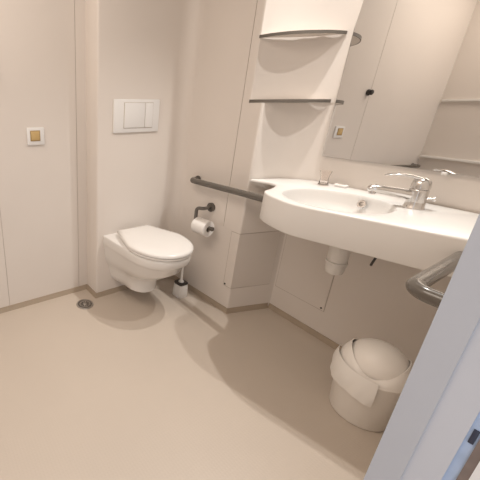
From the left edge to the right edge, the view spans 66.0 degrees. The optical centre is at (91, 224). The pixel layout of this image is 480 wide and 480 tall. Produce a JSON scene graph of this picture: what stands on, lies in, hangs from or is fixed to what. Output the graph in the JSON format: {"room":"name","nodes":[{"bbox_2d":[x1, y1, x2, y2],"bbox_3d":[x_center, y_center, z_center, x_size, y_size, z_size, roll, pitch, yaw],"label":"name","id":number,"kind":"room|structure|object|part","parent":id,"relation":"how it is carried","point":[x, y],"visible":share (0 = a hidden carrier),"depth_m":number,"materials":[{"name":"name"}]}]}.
{"room":"bathroom","nodes":[
{"label":"bathroom","id":0,"kind":"room"},
{"bbox_2d":[0,0,204,307],"bbox_3d":[-0.345,-0.600,1.837,2.370,2.450,0.394,-11,23,-26],"label":"wall","id":1,"kind":"structure","parent":0,"point":[64,64],"depth_m":2.01,"materials":[{"name":"white paint"}]},
{"bbox_2d":[26,127,44,144],"bbox_3d":[-0.331,-0.522,1.908,0.106,0.100,0.018,-11,23,-26],"label":"wall switch","id":2,"kind":"object","parent":1,"relation":"attached to","point":[35,135],"visible":1,"depth_m":1.90,"materials":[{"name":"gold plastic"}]},
{"bbox_2d":[0,275,175,313],"bbox_3d":[-0.398,0.545,2.225,2.242,0.034,0.168,-8,22,-21],"label":"baseboard","id":3,"kind":"structure","parent":1,"relation":"attached to","point":[86,286],"depth_m":2.34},
{"bbox_2d":[113,99,159,132],"bbox_3d":[0.282,-0.682,2.028,0.345,0.196,0.018,-11,23,-26],"label":"flush plate","id":4,"kind":"object","parent":1,"relation":"attached to","point":[129,115],"visible":1,"depth_m":2.01,"materials":[{"name":"white plastic"}]},
{"bbox_2d":[103,225,193,291],"bbox_3d":[0.388,0.268,2.121,0.416,0.410,0.543,-11,23,-26],"label":"toilet","id":5,"kind":"object","parent":1,"relation":"attached to","point":[136,257],"visible":1,"depth_m":2.00,"materials":[{"name":"white ceramic"}]},
{"bbox_3d":[0.399,0.097,2.035,0.405,0.028,0.495,-11,23,-26],"label":"lid","id":6,"kind":"part","parent":5,"relation":"part of","materials":[{"name":"white plastic"}]},
{"bbox_3d":[0.403,0.121,2.038,0.400,0.015,0.475,-11,23,-26],"label":"seat","id":7,"kind":"part","parent":5,"relation":"part of","materials":[{"name":"white plastic"}]},
{"bbox_2d":[0,278,384,479],"bbox_3d":[0.175,0.958,1.243,3.300,0.060,3.100,-11,23,-26],"label":"floor","id":8,"kind":"structure","parent":0,"point":[156,384],"depth_m":1.55,"materials":[{"name":"beige plastic"}]},
{"bbox_2d":[76,299,93,308],"bbox_3d":[-0.049,0.548,2.255,0.120,0.006,0.120,-11,23,-26],"label":"floor drain","id":9,"kind":"object","parent":8,"relation":"on","point":[84,303],"visible":1,"depth_m":2.25,"materials":[{"name":"metal"}]},
{"bbox_2d":[172,267,187,298],"bbox_3d":[0.641,0.341,2.304,0.088,0.362,0.088,-11,23,-26],"label":"toilet brush","id":10,"kind":"object","parent":8,"relation":"on","point":[180,288],"visible":0.83,"depth_m":2.31,"materials":[{"name":"white plastic"}]},
{"bbox_3d":[0.641,0.289,2.285,0.040,0.252,0.040,-11,23,-26],"label":"handle","id":11,"kind":"part","parent":10,"relation":"part of","materials":[{"name":"white plastic"}]},
{"bbox_2d":[329,338,412,431],"bbox_3d":[1.198,0.669,1.411,0.271,0.366,0.272,-11,23,-26],"label":"bin","id":12,"kind":"object","parent":8,"relation":"on","point":[369,375],"visible":0.95,"depth_m":1.34,"materials":[{"name":"white plastic"}]},
{"bbox_3d":[1.208,0.570,1.371,0.255,0.088,0.255,-11,23,-26],"label":"lid","id":13,"kind":"part","parent":12,"relation":"part of","materials":[{"name":"white plastic"}]},
{"bbox_2d":[177,0,363,307],"bbox_3d":[1.036,-0.636,1.935,0.440,2.450,0.736,-11,23,-26],"label":"wall","id":14,"kind":"structure","parent":0,"point":[235,141],"depth_m":1.82,"materials":[{"name":"white paint"}]},
{"bbox_2d":[194,203,214,230],"bbox_3d":[0.754,-0.059,2.100,0.100,0.150,0.164,-11,23,-26],"label":"toilet roll holder","id":15,"kind":"object","parent":14,"relation":"attached to","point":[210,207],"visible":0.82,"depth_m":2.11,"materials":[{"name":"silver metal"}]},
{"bbox_2d":[191,217,213,236],"bbox_3d":[0.721,0.012,2.112,0.104,0.104,0.106,-11,23,-26],"label":"toilet roll","id":16,"kind":"object","parent":15,"relation":"on","point":[199,225],"visible":0.92,"depth_m":2.08,"materials":[{"name":"paper"}]},
{"bbox_3d":[0.753,-0.053,2.106,0.096,0.129,0.159,-11,23,-26],"label":"arm","id":17,"kind":"part","parent":15,"relation":"part of"},
{"bbox_2d":[175,276,267,313],"bbox_3d":[0.868,0.518,2.297,0.659,0.034,0.238,13,24,32],"label":"baseboard","id":18,"kind":"structure","parent":14,"relation":"attached to","point":[191,288],"depth_m":2.20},
{"bbox_2d":[190,176,262,201],"bbox_3d":[0.784,-0.217,1.933,0.084,0.048,0.604,-8,22,-20],"label":"grab rail","id":19,"kind":"object","parent":14,"relation":"attached to","point":[197,180],"visible":0.98,"depth_m":1.90,"materials":[{"name":"silver metal"}]},
{"bbox_2d":[223,231,280,288],"bbox_3d":[1.026,0.224,2.062,0.312,0.383,0.056,-1,20,-1],"label":"access panel","id":20,"kind":"object","parent":14,"relation":"attached to","point":[251,256],"visible":0.98,"depth_m":2.06,"materials":[{"name":"plastic"}]},
{"bbox_2d":[249,99,330,102],"bbox_3d":[1.043,-0.652,1.703,0.386,0.016,0.099,3,21,8],"label":"corner shelf","id":21,"kind":"object","parent":14,"relation":"attached to","point":[255,100],"visible":1,"depth_m":1.67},
{"bbox_2d":[259,30,346,37],"bbox_3d":[1.043,-0.942,1.596,0.386,0.014,0.099,3,21,8],"label":"corner shelf","id":22,"kind":"object","parent":14,"relation":"attached to","point":[299,33],"visible":1,"depth_m":1.58,"materials":[{"name":"grey glass"}]},
{"bbox_2d":[270,157,479,364],"bbox_3d":[1.474,-0.436,1.394,0.220,2.450,1.005,-11,23,-26],"label":"wall","id":23,"kind":"structure","parent":0,"point":[374,301],"depth_m":1.60,"materials":[{"name":"white paint"}]},
{"bbox_2d":[275,234,334,311],"bbox_3d":[1.278,0.189,1.915,0.006,0.567,0.318,-9,22,-22],"label":"access panel","id":24,"kind":"object","parent":23,"relation":"attached to","point":[302,274],"visible":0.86,"depth_m":1.94,"materials":[{"name":"plastic"}]},
{"bbox_2d":[268,303,341,349],"bbox_3d":[1.403,0.705,1.793,0.013,0.034,0.982,-9,22,-22],"label":"baseboard","id":25,"kind":"structure","parent":23,"relation":"attached to","point":[275,309],"depth_m":1.99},
{"bbox_2d":[250,178,478,276],"bbox_3d":[1.161,-0.035,1.435,0.564,0.140,1.068,-11,23,-26],"label":"washbasin","id":26,"kind":"object","parent":23,"relation":"attached to","point":[377,225],"visible":1,"depth_m":1.27,"materials":[{"name":"white ceramic"}]},
{"bbox_2d":[318,170,332,185],"bbox_3d":[1.214,-0.245,1.690,0.054,0.075,0.054,-11,23,-26],"label":"drinking glass","id":27,"kind":"object","parent":26,"relation":"on","point":[325,174],"visible":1,"depth_m":1.68,"materials":[{"name":"clear glass"}]},
{"bbox_2d":[325,246,350,274],"bbox_3d":[1.261,0.116,1.567,0.286,0.230,0.088,-8,22,-21],"label":"trap","id":28,"kind":"object","parent":26,"relation":"attached to","point":[337,259],"visible":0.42,"depth_m":1.52,"materials":[{"name":"white plastic"}]},
{"bbox_2d":[334,183,348,187],"bbox_3d":[1.282,-0.203,1.667,0.032,0.013,0.056,-11,23,-26],"label":"soap bar","id":29,"kind":"object","parent":26,"relation":"on","point":[336,184],"visible":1,"depth_m":1.66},
{"bbox_2d":[367,173,435,209],"bbox_3d":[1.269,-0.142,1.327,0.217,0.136,0.070,8,22,22],"label":"mixer tap","id":30,"kind":"object","parent":26,"relation":"on","point":[416,197],"visible":1,"depth_m":1.30,"materials":[{"name":"silver metal"}]},
{"bbox_3d":[1.258,-0.134,1.347,0.186,0.053,0.044,12,23,29],"label":"spout","id":31,"kind":"part","parent":30,"relation":"part of","materials":[{"name":"silver metal"}]},
{"bbox_3d":[1.274,-0.194,1.314,0.135,0.029,0.037,12,23,29],"label":"lever","id":32,"kind":"part","parent":30,"relation":"part of","materials":[{"name":"silver metal"}]},
{"bbox_2d":[322,0,479,176],"bbox_3d":[1.416,-0.692,1.220,0.035,0.988,0.854,-8,22,-22],"label":"wall mirror","id":33,"kind":"object","parent":23,"relation":"attached to","point":[408,96],"visible":1,"depth_m":1.38,"materials":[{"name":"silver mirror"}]},
{"bbox_3d":[1.211,-0.158,0.642,1.445,2.450,0.205,-11,23,-26],"label":"wall","id":34,"kind":"structure","parent":0,"visible":0},
{"bbox_2d":[363,214,479,479],"bbox_3d":[0.550,0.139,0.373,0.055,2.080,0.206,-11,23,-26],"label":"door","id":35,"kind":"structure","parent":34,"relation":"in","point":[432,431],"depth_m":0.46,"materials":[{"name":"paint"}]},
{"bbox_3d":[0.518,0.240,0.422,0.004,0.124,0.008,-11,23,-26],"label":"strike plate","id":36,"kind":"part","parent":35,"relation":"part of","materials":[{"name":"metal"}]},
{"bbox_3d":[0.573,0.153,0.335,0.054,2.080,0.114,-11,23,-26],"label":"architrave","id":37,"kind":"part","parent":35,"relation":"part of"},
{"bbox_2d":[405,251,462,307],"bbox_3d":[1.028,0.161,0.886,0.428,0.052,0.179,-11,23,-26],"label":"grab rail","id":38,"kind":"object","parent":34,"relation":"attached to","point":[418,285],"visible":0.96,"depth_m":0.88,"materials":[{"name":"silver metal"}]}
]}

